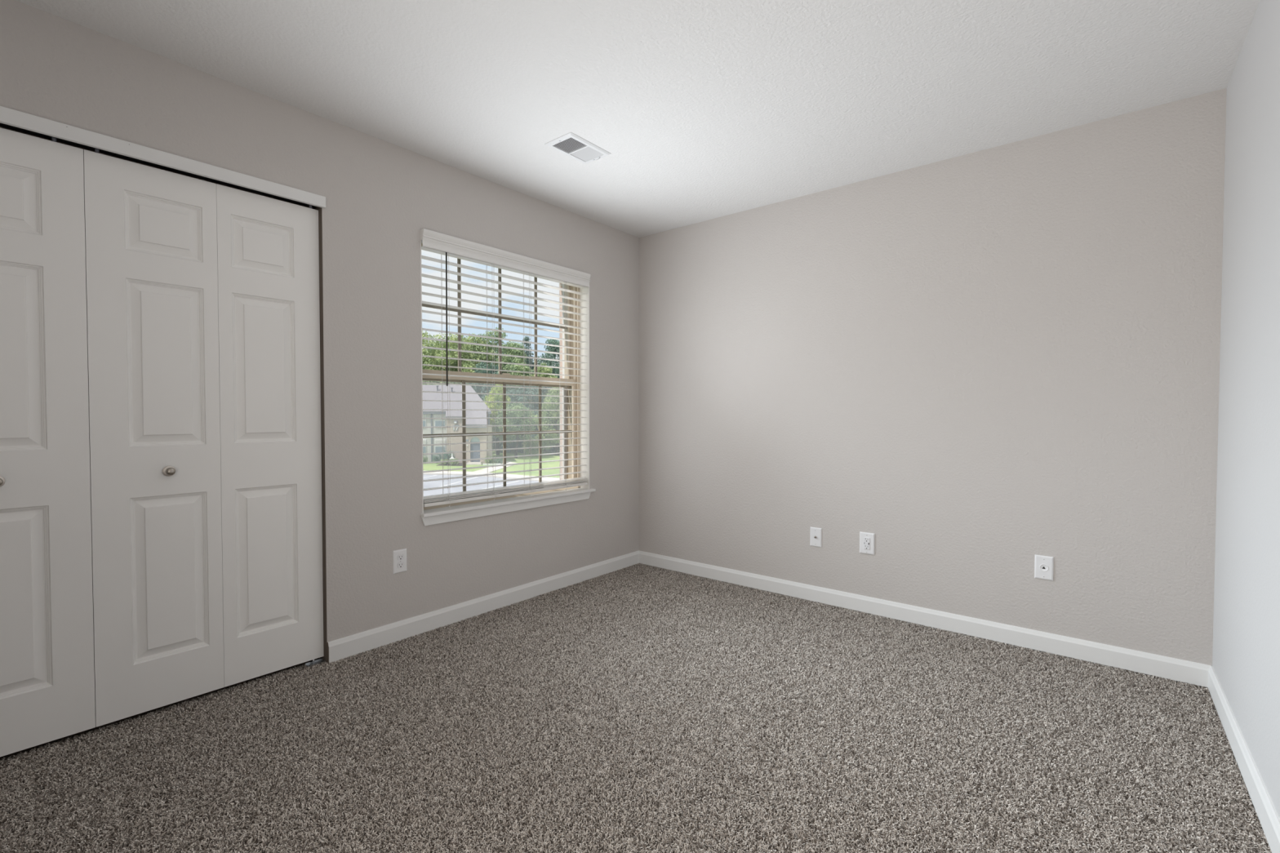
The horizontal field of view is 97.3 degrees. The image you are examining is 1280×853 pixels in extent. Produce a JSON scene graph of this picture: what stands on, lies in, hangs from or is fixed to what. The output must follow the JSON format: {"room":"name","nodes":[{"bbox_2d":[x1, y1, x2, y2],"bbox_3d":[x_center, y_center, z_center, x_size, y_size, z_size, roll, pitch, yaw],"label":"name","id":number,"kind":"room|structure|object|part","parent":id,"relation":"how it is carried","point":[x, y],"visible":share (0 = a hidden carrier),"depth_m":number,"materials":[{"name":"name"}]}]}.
{"room":"empty bedroom","nodes":[
{"label":"empty bedroom","id":0,"kind":"room"},
{"bbox_2d":[0,0,639,658],"bbox_3d":[-1.327,-0.153,2.718,0.115,2.447,4.260,1,2,39],"label":"wall","id":1,"kind":"structure","parent":0,"point":[380,194],"depth_m":2.71,"materials":[{"name":"grey paint"}]},
{"bbox_2d":[0,122,316,208],"bbox_3d":[-1.932,-0.976,1.946,0.038,0.037,1.513,1,2,39],"label":"closet track","id":2,"kind":"object","parent":1,"relation":"attached to","point":[53,139],"visible":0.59,"depth_m":2.08,"materials":[{"name":"black"}]},
{"bbox_2d":[0,127,95,756],"bbox_3d":[-2.153,0.059,1.670,0.070,2.014,0.750,1,2,39],"label":"door","id":3,"kind":"structure","parent":2,"relation":"hanging from","point":[47,669],"depth_m":1.88,"materials":[{"name":"white paint"}]},
{"bbox_3d":[-2.058,-0.738,1.782,0.016,0.214,0.228,1,2,39],"label":"panel","id":4,"kind":"part","parent":3,"relation":"part of","materials":[{"name":"white paint"}]},
{"bbox_3d":[-2.058,-0.225,1.793,0.016,0.610,0.228,1,2,39],"label":"panel","id":5,"kind":"part","parent":3,"relation":"part of","materials":[{"name":"white paint"}]},
{"bbox_3d":[-2.059,0.572,1.812,0.016,0.612,0.228,1,2,39],"label":"panel","id":6,"kind":"part","parent":3,"relation":"part of","materials":[{"name":"white paint"}]},
{"bbox_2d":[83,149,324,727],"bbox_3d":[-1.676,0.046,2.252,0.070,2.014,0.751,1,2,39],"label":"door","id":7,"kind":"structure","parent":2,"relation":"hanging from","point":[203,309],"depth_m":2.20,"materials":[{"name":"white paint"}]},
{"bbox_3d":[-1.784,-0.746,2.115,0.016,0.214,0.228,1,2,39],"label":"panel","id":8,"kind":"part","parent":7,"relation":"part of","materials":[{"name":"white paint"}]},
{"bbox_3d":[-1.785,-0.233,2.127,0.016,0.610,0.228,1,2,39],"label":"panel","id":9,"kind":"part","parent":7,"relation":"part of","materials":[{"name":"white paint"}]},
{"bbox_3d":[-1.786,0.564,2.145,0.016,0.612,0.228,1,2,39],"label":"panel","id":10,"kind":"part","parent":7,"relation":"part of","materials":[{"name":"white paint"}]},
{"bbox_3d":[-1.765,0.169,2.117,0.033,0.030,0.030,1,2,39],"label":"knob","id":11,"kind":"part","parent":7,"relation":"part of","materials":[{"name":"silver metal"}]},
{"bbox_3d":[-1.581,-0.751,2.363,0.016,0.214,0.228,1,2,39],"label":"panel","id":12,"kind":"part","parent":7,"relation":"part of","materials":[{"name":"white paint"}]},
{"bbox_3d":[-1.581,-0.238,2.375,0.016,0.610,0.228,1,2,39],"label":"panel","id":13,"kind":"part","parent":7,"relation":"part of","materials":[{"name":"white paint"}]},
{"bbox_3d":[-1.582,0.559,2.393,0.016,0.612,0.228,1,2,39],"label":"panel","id":14,"kind":"part","parent":7,"relation":"part of","materials":[{"name":"white paint"}]},
{"bbox_2d":[0,106,325,208],"bbox_3d":[-1.891,-0.982,1.904,0.018,0.048,1.550,1,2,39],"label":"trim","id":15,"kind":"structure","parent":1,"relation":"attached to","point":[8,116],"depth_m":2.03,"materials":[{"name":"white paint"}]},
{"bbox_2d":[311,206,327,662],"bbox_3d":[-1.458,0.037,2.562,0.112,2.060,0.002,1,2,39],"label":"trim","id":16,"kind":"structure","parent":1,"relation":"attached to","point":[320,216],"depth_m":2.53,"materials":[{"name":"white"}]},
{"bbox_2d":[392,548,406,573],"bbox_3d":[-1.193,0.671,2.804,0.009,0.114,0.072,1,2,39],"label":"duplex outlet","id":17,"kind":"object","parent":1,"relation":"attached to","point":[399,557],"visible":1,"depth_m":2.80,"materials":[{"name":"white plastic"}]},
{"bbox_2d":[396,554,404,560],"bbox_3d":[-1.191,0.651,2.802,0.002,0.028,0.034,1,2,39],"label":"receptacle","id":18,"kind":"object","parent":17,"relation":"attached to","point":[399,557],"depth_m":2.80,"materials":[{"name":"grey plastic"}]},
{"bbox_2d":[397,562,404,568],"bbox_3d":[-1.191,0.690,2.803,0.002,0.028,0.034,1,2,39],"label":"receptacle","id":19,"kind":"object","parent":17,"relation":"attached to","point":[400,565],"depth_m":2.80,"materials":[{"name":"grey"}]},
{"bbox_2d":[327,551,639,663],"bbox_3d":[-0.708,1.006,3.402,0.013,0.098,2.216,1,2,39],"label":"baseboard","id":20,"kind":"structure","parent":1,"relation":"attached to","point":[357,643],"depth_m":3.08,"materials":[{"name":"white paint"}]},
{"bbox_2d":[420,240,595,525],"bbox_3d":[-0.799,-0.257,3.422,0.252,1.512,1.262,1,2,39],"label":"window","id":21,"kind":"structure","parent":1,"relation":"in","point":[432,515],"depth_m":3.65,"materials":[{"name":"white paint"}]},
{"bbox_3d":[-0.851,-0.624,3.445,0.026,0.732,1.152,1,2,39],"label":"sash","id":22,"kind":"part","parent":21,"relation":"part of","materials":[{"name":"beige plastic"}]},
{"bbox_3d":[-0.821,0.049,3.435,0.026,0.728,1.168,1,2,39],"label":"sash","id":23,"kind":"part","parent":21,"relation":"part of","materials":[{"name":"beige plastic"}]},
{"bbox_2d":[420,228,590,506],"bbox_3d":[-0.745,-0.295,3.356,0.090,1.436,1.210,1,2,39],"label":"window blind","id":24,"kind":"object","parent":21,"relation":"attached to","point":[434,242],"visible":0.97,"depth_m":3.28,"materials":[{"name":"white plastic"}]},
{"bbox_3d":[-1.044,-0.279,3.018,0.056,1.353,0.005,1,2,39],"label":"ladder cord","id":25,"kind":"part","parent":24,"relation":"part of","materials":[{"name":"white fabric"}]},
{"bbox_3d":[-1.019,-0.277,3.004,0.008,1.343,0.002,-1,2,-32],"label":"lift cord","id":26,"kind":"part","parent":24,"relation":"part of","materials":[{"name":"white fabric"}]},
{"bbox_3d":[-0.862,-0.284,3.240,0.056,1.353,0.005,1,2,39],"label":"ladder cord","id":27,"kind":"part","parent":24,"relation":"part of","materials":[{"name":"white fabric"}]},
{"bbox_3d":[-0.836,-0.281,3.227,0.011,1.343,0.003,-1,2,-39],"label":"lift cord","id":28,"kind":"part","parent":24,"relation":"part of","materials":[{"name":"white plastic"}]},
{"bbox_3d":[-0.755,0.398,3.386,0.054,0.017,1.189,1,2,39],"label":"rail","id":29,"kind":"part","parent":24,"relation":"part of","materials":[{"name":"white plastic"}]},
{"bbox_3d":[-0.692,-0.288,3.447,0.056,1.353,0.005,1,2,39],"label":"ladder cord","id":30,"kind":"part","parent":24,"relation":"part of","materials":[{"name":"white fabric"}]},
{"bbox_3d":[-0.667,-0.286,3.433,0.008,1.343,0.003,-1,2,-32],"label":"lift cord","id":31,"kind":"part","parent":24,"relation":"part of","materials":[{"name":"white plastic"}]},
{"bbox_3d":[-0.505,-0.294,3.676,0.056,1.353,0.005,1,2,39],"label":"ladder cord","id":32,"kind":"part","parent":24,"relation":"part of","materials":[{"name":"white fabric"}]},
{"bbox_3d":[-0.479,-0.291,3.662,0.008,1.343,0.002,-1,2,-32],"label":"lift cord","id":33,"kind":"part","parent":24,"relation":"part of","materials":[{"name":"white fabric"}]},
{"bbox_3d":[-0.892,-0.284,3.486,0.025,1.460,1.200,1,2,39],"label":"brick mould","id":34,"kind":"part","parent":21,"relation":"part of","materials":[{"name":"white paint"}]},
{"bbox_3d":[-0.875,0.063,3.479,0.010,0.723,1.122,1,2,39],"label":"screen frame","id":35,"kind":"part","parent":21,"relation":"part of","materials":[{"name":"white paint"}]},
{"bbox_2d":[0,566,1267,852],"bbox_3d":[-0.332,1.146,1.931,3.902,0.113,4.260,1,2,39],"label":"floor","id":36,"kind":"structure","parent":0,"point":[95,728],"depth_m":1.80,"materials":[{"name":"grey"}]},
{"bbox_2d":[305,657,324,667],"bbox_3d":[-1.464,1.060,2.541,0.032,0.028,0.072,1,2,39],"label":"pivot bracket","id":37,"kind":"object","parent":36,"relation":"on","point":[321,660],"visible":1,"depth_m":2.54,"materials":[{"name":"silver metal"}]},
{"bbox_2d":[0,563,1271,852],"bbox_3d":[0.074,1.084,2.016,3.118,0.009,3.346,1,2,39],"label":"carpet","id":38,"kind":"object","parent":36,"relation":"on","point":[614,588],"visible":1,"depth_m":1.89,"materials":[{"name":"grey carpet"}]},
{"bbox_2d":[16,0,1260,237],"bbox_3d":[-0.329,-1.416,1.872,3.902,0.120,4.260,1,2,39],"label":"ceiling","id":39,"kind":"structure","parent":0,"point":[703,110],"depth_m":2.17,"materials":[{"name":"white paint"}]},
{"bbox_2d":[544,132,611,164],"bbox_3d":[-0.305,-1.369,2.795,0.185,0.017,0.280,1,2,39],"label":"ceiling vent","id":40,"kind":"object","parent":39,"relation":"in","point":[571,144],"visible":1,"depth_m":2.78,"materials":[{"name":"white metal"}]},
{"bbox_2d":[638,88,1226,665],"bbox_3d":[1.213,-0.164,3.312,3.062,2.447,0.120,1,2,39],"label":"wall","id":41,"kind":"structure","parent":0,"point":[980,365],"depth_m":2.85,"materials":[{"name":"grey paint"}]},
{"bbox_2d":[809,527,822,547],"bbox_3d":[1.050,0.664,3.374,0.072,0.114,0.018,1,2,39],"label":"plate","id":42,"kind":"object","parent":41,"relation":"attached to","point":[815,534],"visible":1,"depth_m":3.38,"materials":[{"name":"white plastic"}]},
{"bbox_2d":[859,531,875,555],"bbox_3d":[1.284,0.662,3.188,0.082,0.122,0.010,1,2,39],"label":"outlet","id":43,"kind":"object","parent":41,"relation":"attached to","point":[867,540],"visible":1,"depth_m":3.18,"materials":[{"name":"white plastic"}]},
{"bbox_2d":[863,537,870,550],"bbox_3d":[1.282,0.662,3.186,0.034,0.067,0.005,1,2,39],"label":"receptacle","id":44,"kind":"object","parent":43,"relation":"attached to","point":[866,540],"depth_m":3.18,"materials":[{"name":"grey plastic"}]},
{"bbox_2d":[638,550,1212,688],"bbox_3d":[1.170,1.011,3.288,3.061,0.098,0.013,1,2,39],"label":"baseboard","id":45,"kind":"structure","parent":41,"relation":"attached to","point":[1156,665],"depth_m":2.88,"materials":[{"name":"white paint"}]},
{"bbox_2d":[1034,555,1053,581],"bbox_3d":[1.915,0.670,2.672,0.072,0.112,0.008,1,2,39],"label":"phone jack","id":46,"kind":"object","parent":41,"relation":"attached to","point":[1043,565],"visible":1,"depth_m":2.67,"materials":[{"name":"white plastic"}]},
{"bbox_2d":[1212,0,1279,818],"bbox_3d":[1.132,-0.104,0.703,0.120,2.447,4.260,1,2,39],"label":"wall","id":47,"kind":"structure","parent":0,"point":[1246,652],"depth_m":1.79,"materials":[{"name":"grey paint"}]},
{"bbox_2d":[1208,666,1279,852],"bbox_3d":[1.079,1.069,0.772,0.013,0.098,4.020,1,2,39],"label":"baseboard","id":48,"kind":"structure","parent":47,"relation":"attached to","point":[1269,820],"depth_m":1.71,"materials":[{"name":"white paint"}]},
{"label":"outside","id":49,"kind":"structure","parent":0,"visible":0},
{"bbox_2d":[422,447,559,478],"bbox_3d":[-40.645,2.566,89.324,169.400,0.300,200.000,1,2,39],"label":"lawn","id":50,"kind":"structure","parent":49,"point":[426,467],"depth_m":48.64,"materials":[{"name":"green plant"}]},
{"bbox_2d":[422,455,428,462],"bbox_3d":[-19.609,3.032,51.098,0.740,0.797,0.880,1,2,39],"label":"shrub","id":51,"kind":"object","parent":50,"relation":"on","point":[424,459],"visible":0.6,"depth_m":51.06,"materials":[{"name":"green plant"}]},
{"bbox_2d":[431,453,441,463],"bbox_3d":[-18.427,2.933,51.113,0.844,0.997,0.932,1,2,39],"label":"shrub","id":52,"kind":"object","parent":50,"relation":"on","point":[435,457],"visible":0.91,"depth_m":51.03,"materials":[{"name":"green plant"}]},
{"bbox_2d":[422,329,455,382],"bbox_3d":[-29.173,-5.046,74.517,10.630,16.032,10.375,0,1,-16],"label":"tree","id":53,"kind":"object","parent":50,"relation":"on","point":[428,344],"visible":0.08,"depth_m":72.88,"materials":[{"name":"green plant"}]},
{"bbox_2d":[437,462,462,466],"bbox_3d":[-16.607,3.365,49.941,2.800,0.080,3.300,0,1,0],"label":"planting bed","id":54,"kind":"object","parent":50,"relation":"on","point":[459,464],"visible":0.3,"depth_m":49.09,"materials":[{"name":"grey"}]},
{"bbox_2d":[440,458,448,465],"bbox_3d":[-17.008,3.131,49.092,0.730,0.700,0.835,1,2,39],"label":"shrub","id":55,"kind":"object","parent":54,"relation":"on","point":[444,463],"visible":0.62,"depth_m":48.97,"materials":[{"name":"green plant"}]},
{"bbox_2d":[441,450,455,464],"bbox_3d":[-16.942,2.731,49.799,1.103,1.461,1.171,1,2,39],"label":"shrub","id":56,"kind":"object","parent":54,"relation":"on","point":[446,456],"visible":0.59,"depth_m":49.62,"materials":[{"name":"green plant"}]},
{"bbox_2d":[448,457,458,465],"bbox_3d":[-16.237,3.109,48.989,0.880,0.750,0.987,1,2,39],"label":"shrub","id":57,"kind":"object","parent":54,"relation":"on","point":[455,459],"visible":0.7,"depth_m":48.93,"materials":[{"name":"green plant"}]},
{"bbox_2d":[422,333,486,397],"bbox_3d":[-24.283,-4.454,71.500,9.538,14.999,10.320,0,1,-5],"label":"tree","id":58,"kind":"object","parent":50,"relation":"on","point":[452,345],"visible":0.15,"depth_m":70.70,"materials":[{"name":"green plant"}]},
{"bbox_2d":[422,384,492,465],"bbox_3d":[-25.253,-0.377,54.506,23.500,7.430,10.400,0,1,0],"label":"house","id":59,"kind":"structure","parent":50,"relation":"on","point":[437,388],"depth_m":51.74,"materials":[{"name":"brick"}]},
{"bbox_3d":[-19.254,1.106,51.890,3.300,4.600,0.100,0,1,0],"label":"siding panel","id":60,"kind":"part","parent":59,"relation":"part of","materials":[{"name":"grey"}]},
{"bbox_3d":[-18.380,1.540,51.793,0.890,0.560,0.017,0,1,0],"label":"pane","id":61,"kind":"part","parent":59,"relation":"part of","materials":[{"name":"grey"}]},
{"bbox_3d":[-18.381,2.144,51.805,0.890,0.570,0.022,0,1,0],"label":"pane","id":62,"kind":"part","parent":59,"relation":"part of","materials":[{"name":"blue"}]},
{"bbox_3d":[-18.377,-0.820,51.739,0.890,0.540,0.017,0,1,0],"label":"pane","id":63,"kind":"part","parent":59,"relation":"part of","materials":[{"name":"grey glass"}]},
{"bbox_3d":[-18.378,-0.240,51.749,0.890,0.540,0.022,0,1,0],"label":"pane","id":64,"kind":"part","parent":59,"relation":"part of","materials":[{"name":"blue"}]},
{"bbox_3d":[-14.666,2.259,50.296,0.920,1.780,0.080,0,1,0],"label":"door","id":65,"kind":"part","parent":59,"relation":"part of","materials":[{"name":"grey wood"}]},
{"bbox_2d":[433,333,511,395],"bbox_3d":[-22.268,-4.762,75.117,9.365,15.452,9.490,1,2,39],"label":"tree","id":66,"kind":"object","parent":50,"relation":"on","point":[477,340],"visible":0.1,"depth_m":74.10,"materials":[{"name":"green plant"}]},
{"bbox_2d":[465,361,507,413],"bbox_3d":[-18.601,-2.547,70.141,8.073,11.262,7.939,1,2,39],"label":"tree","id":67,"kind":"object","parent":50,"relation":"on","point":[482,388],"visible":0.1,"depth_m":68.80,"materials":[{"name":"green plant"}]},
{"bbox_2d":[484,455,494,463],"bbox_3d":[-13.358,3.008,49.901,0.905,0.914,0.964,1,2,39],"label":"shrub","id":68,"kind":"object","parent":50,"relation":"on","point":[489,460],"visible":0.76,"depth_m":49.80,"materials":[{"name":"green plant"}]},
{"bbox_2d":[454,327,527,395],"bbox_3d":[-19.941,-5.313,76.457,10.252,16.498,10.540,-1,1,-27],"label":"tree","id":69,"kind":"object","parent":50,"relation":"on","point":[496,333],"visible":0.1,"depth_m":75.71,"materials":[{"name":"green plant"}]},
{"bbox_2d":[422,471,559,481],"bbox_3d":[-6.144,3.717,36.080,42.153,0.300,5.982,1,1,26],"label":"curb","id":70,"kind":"object","parent":50,"relation":"on","point":[445,473],"visible":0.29,"depth_m":40.48,"materials":[{"name":"concrete"}]},
{"bbox_2d":[482,463,501,465],"bbox_3d":[-12.957,3.339,49.316,1.546,0.170,0.248,0,1,-8],"label":"edging","id":71,"kind":"object","parent":50,"relation":"on","point":[482,464],"visible":0.65,"depth_m":49.18,"materials":[{"name":"white paint"}]},
{"bbox_2d":[492,435,499,448],"bbox_3d":[-17.252,1.565,63.613,2.718,3.149,3.114,1,2,39],"label":"shrub","id":72,"kind":"object","parent":50,"relation":"on","point":[493,443],"visible":0.06,"depth_m":63.36,"materials":[{"name":"green plant"}]},
{"bbox_2d":[483,384,512,455],"bbox_3d":[-15.613,-0.677,60.839,4.028,7.961,4.186,1,2,39],"label":"tree","id":73,"kind":"object","parent":50,"relation":"on","point":[497,389],"visible":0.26,"depth_m":60.26,"materials":[{"name":"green plant"}]},
{"bbox_2d":[493,457,502,463],"bbox_3d":[-12.580,3.068,49.995,0.795,0.793,0.840,1,2,39],"label":"shrub","id":74,"kind":"object","parent":50,"relation":"on","point":[497,460],"visible":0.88,"depth_m":49.89,"materials":[{"name":"green plant"}]},
{"bbox_2d":[489,390,511,452],"bbox_3d":[-16.124,-0.706,66.333,5.595,7.764,5.355,1,2,36],"label":"tree","id":75,"kind":"object","parent":50,"relation":"on","point":[506,390],"visible":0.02,"depth_m":65.22,"materials":[{"name":"green plant"}]},
{"bbox_2d":[495,434,515,453],"bbox_3d":[-15.417,1.664,64.608,2.744,2.910,2.953,1,2,39],"label":"shrub","id":76,"kind":"object","parent":50,"relation":"on","point":[508,446],"visible":0.27,"depth_m":63.99,"materials":[{"name":"green plant"}]},
{"bbox_2d":[487,341,534,448],"bbox_3d":[-16.777,-4.151,73.900,7.067,14.299,7.240,-1,2,-33],"label":"tree","id":77,"kind":"object","parent":50,"relation":"on","point":[511,352],"visible":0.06,"depth_m":73.20,"materials":[{"name":"green plant"}]},
{"bbox_3d":[-16.776,-5.269,73.874,7.067,12.061,7.240,-1,2,-33],"label":"crown","id":78,"kind":"part","parent":77,"relation":"part of","materials":[{"name":"green plant"}]},
{"bbox_2d":[492,402,537,457],"bbox_3d":[-12.600,0.422,57.013,4.430,5.985,4.675,1,2,43],"label":"tree","id":79,"kind":"object","parent":50,"relation":"on","point":[517,421],"visible":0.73,"depth_m":56.18,"materials":[{"name":"green plant"}]},
{"bbox_2d":[511,429,525,453],"bbox_3d":[-13.666,1.542,65.137,2.709,3.134,2.926,1,2,39],"label":"shrub","id":80,"kind":"object","parent":50,"relation":"on","point":[522,445],"visible":0.16,"depth_m":64.36,"materials":[{"name":"green plant"}]},
{"bbox_2d":[497,362,542,414],"bbox_3d":[-14.585,-2.336,68.920,6.268,10.906,7.063,1,2,39],"label":"tree","id":81,"kind":"object","parent":50,"relation":"on","point":[516,367],"visible":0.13,"depth_m":68.34,"materials":[{"name":"green plant"}]},
{"bbox_2d":[521,336,534,374],"bbox_3d":[-17.134,-5.488,85.695,7.686,16.427,7.561,1,2,39],"label":"spruce","id":82,"kind":"object","parent":50,"relation":"on","point":[525,337],"visible":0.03,"depth_m":85.46,"materials":[{"name":"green plant"}]},
{"bbox_2d":[506,385,555,446],"bbox_3d":[-12.938,-1.262,64.976,5.989,8.944,5.355,0,1,9],"label":"tree","id":83,"kind":"object","parent":50,"relation":"on","point":[517,397],"visible":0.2,"depth_m":63.90,"materials":[{"name":"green plant"}]},
{"bbox_2d":[522,435,546,456],"bbox_3d":[-11.392,2.063,60.104,2.330,2.367,2.574,1,2,39],"label":"shrub","id":84,"kind":"object","parent":50,"relation":"on","point":[534,443],"visible":0.65,"depth_m":59.60,"materials":[{"name":"green plant"}]},
{"bbox_2d":[524,362,559,450],"bbox_3d":[-11.647,-2.327,67.986,6.845,10.938,6.676,1,2,39],"label":"tree","id":85,"kind":"object","parent":50,"relation":"on","point":[540,369],"visible":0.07,"depth_m":67.12,"materials":[{"name":"green plant"}]},
{"bbox_2d":[533,338,559,421],"bbox_3d":[-11.533,-4.809,79.102,8.432,15.387,8.133,0,1,-2],"label":"tree","id":86,"kind":"object","parent":50,"relation":"on","point":[551,348],"visible":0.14,"depth_m":77.88,"materials":[{"name":"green plant"}]},
{"bbox_2d":[533,386,559,455],"bbox_3d":[-9.116,-0.613,61.144,5.136,7.832,5.049,1,2,39],"label":"tree","id":87,"kind":"object","parent":50,"relation":"on","point":[546,406],"visible":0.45,"depth_m":59.95,"materials":[{"name":"green plant"}]},
{"bbox_2d":[546,426,558,453],"bbox_3d":[-10.049,1.504,65.090,2.717,3.219,2.946,1,2,39],"label":"shrub","id":88,"kind":"object","parent":50,"relation":"on","point":[553,449],"visible":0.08,"depth_m":64.34,"materials":[{"name":"green plant"}]},
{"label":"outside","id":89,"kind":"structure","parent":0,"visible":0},
{"bbox_2d":[422,474,538,496],"bbox_3d":[-16.444,3.970,24.521,43.000,0.106,34.400,1,2,39],"label":"parking lot","id":90,"kind":"structure","parent":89,"point":[431,484],"depth_m":36.12,"materials":[{"name":"grey asphalt"}]},
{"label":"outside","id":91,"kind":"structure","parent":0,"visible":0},
{"bbox_2d":[474,458,516,472],"bbox_3d":[-12.396,3.384,49.346,3.023,0.100,14.586,0,1,-9],"label":"walkway","id":92,"kind":"structure","parent":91,"point":[489,469],"depth_m":45.45,"materials":[{"name":"concrete"}]},
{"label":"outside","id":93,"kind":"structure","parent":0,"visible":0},
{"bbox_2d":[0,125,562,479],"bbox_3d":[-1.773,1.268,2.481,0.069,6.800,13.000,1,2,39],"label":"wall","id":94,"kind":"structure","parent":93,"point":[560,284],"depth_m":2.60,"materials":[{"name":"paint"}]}
]}

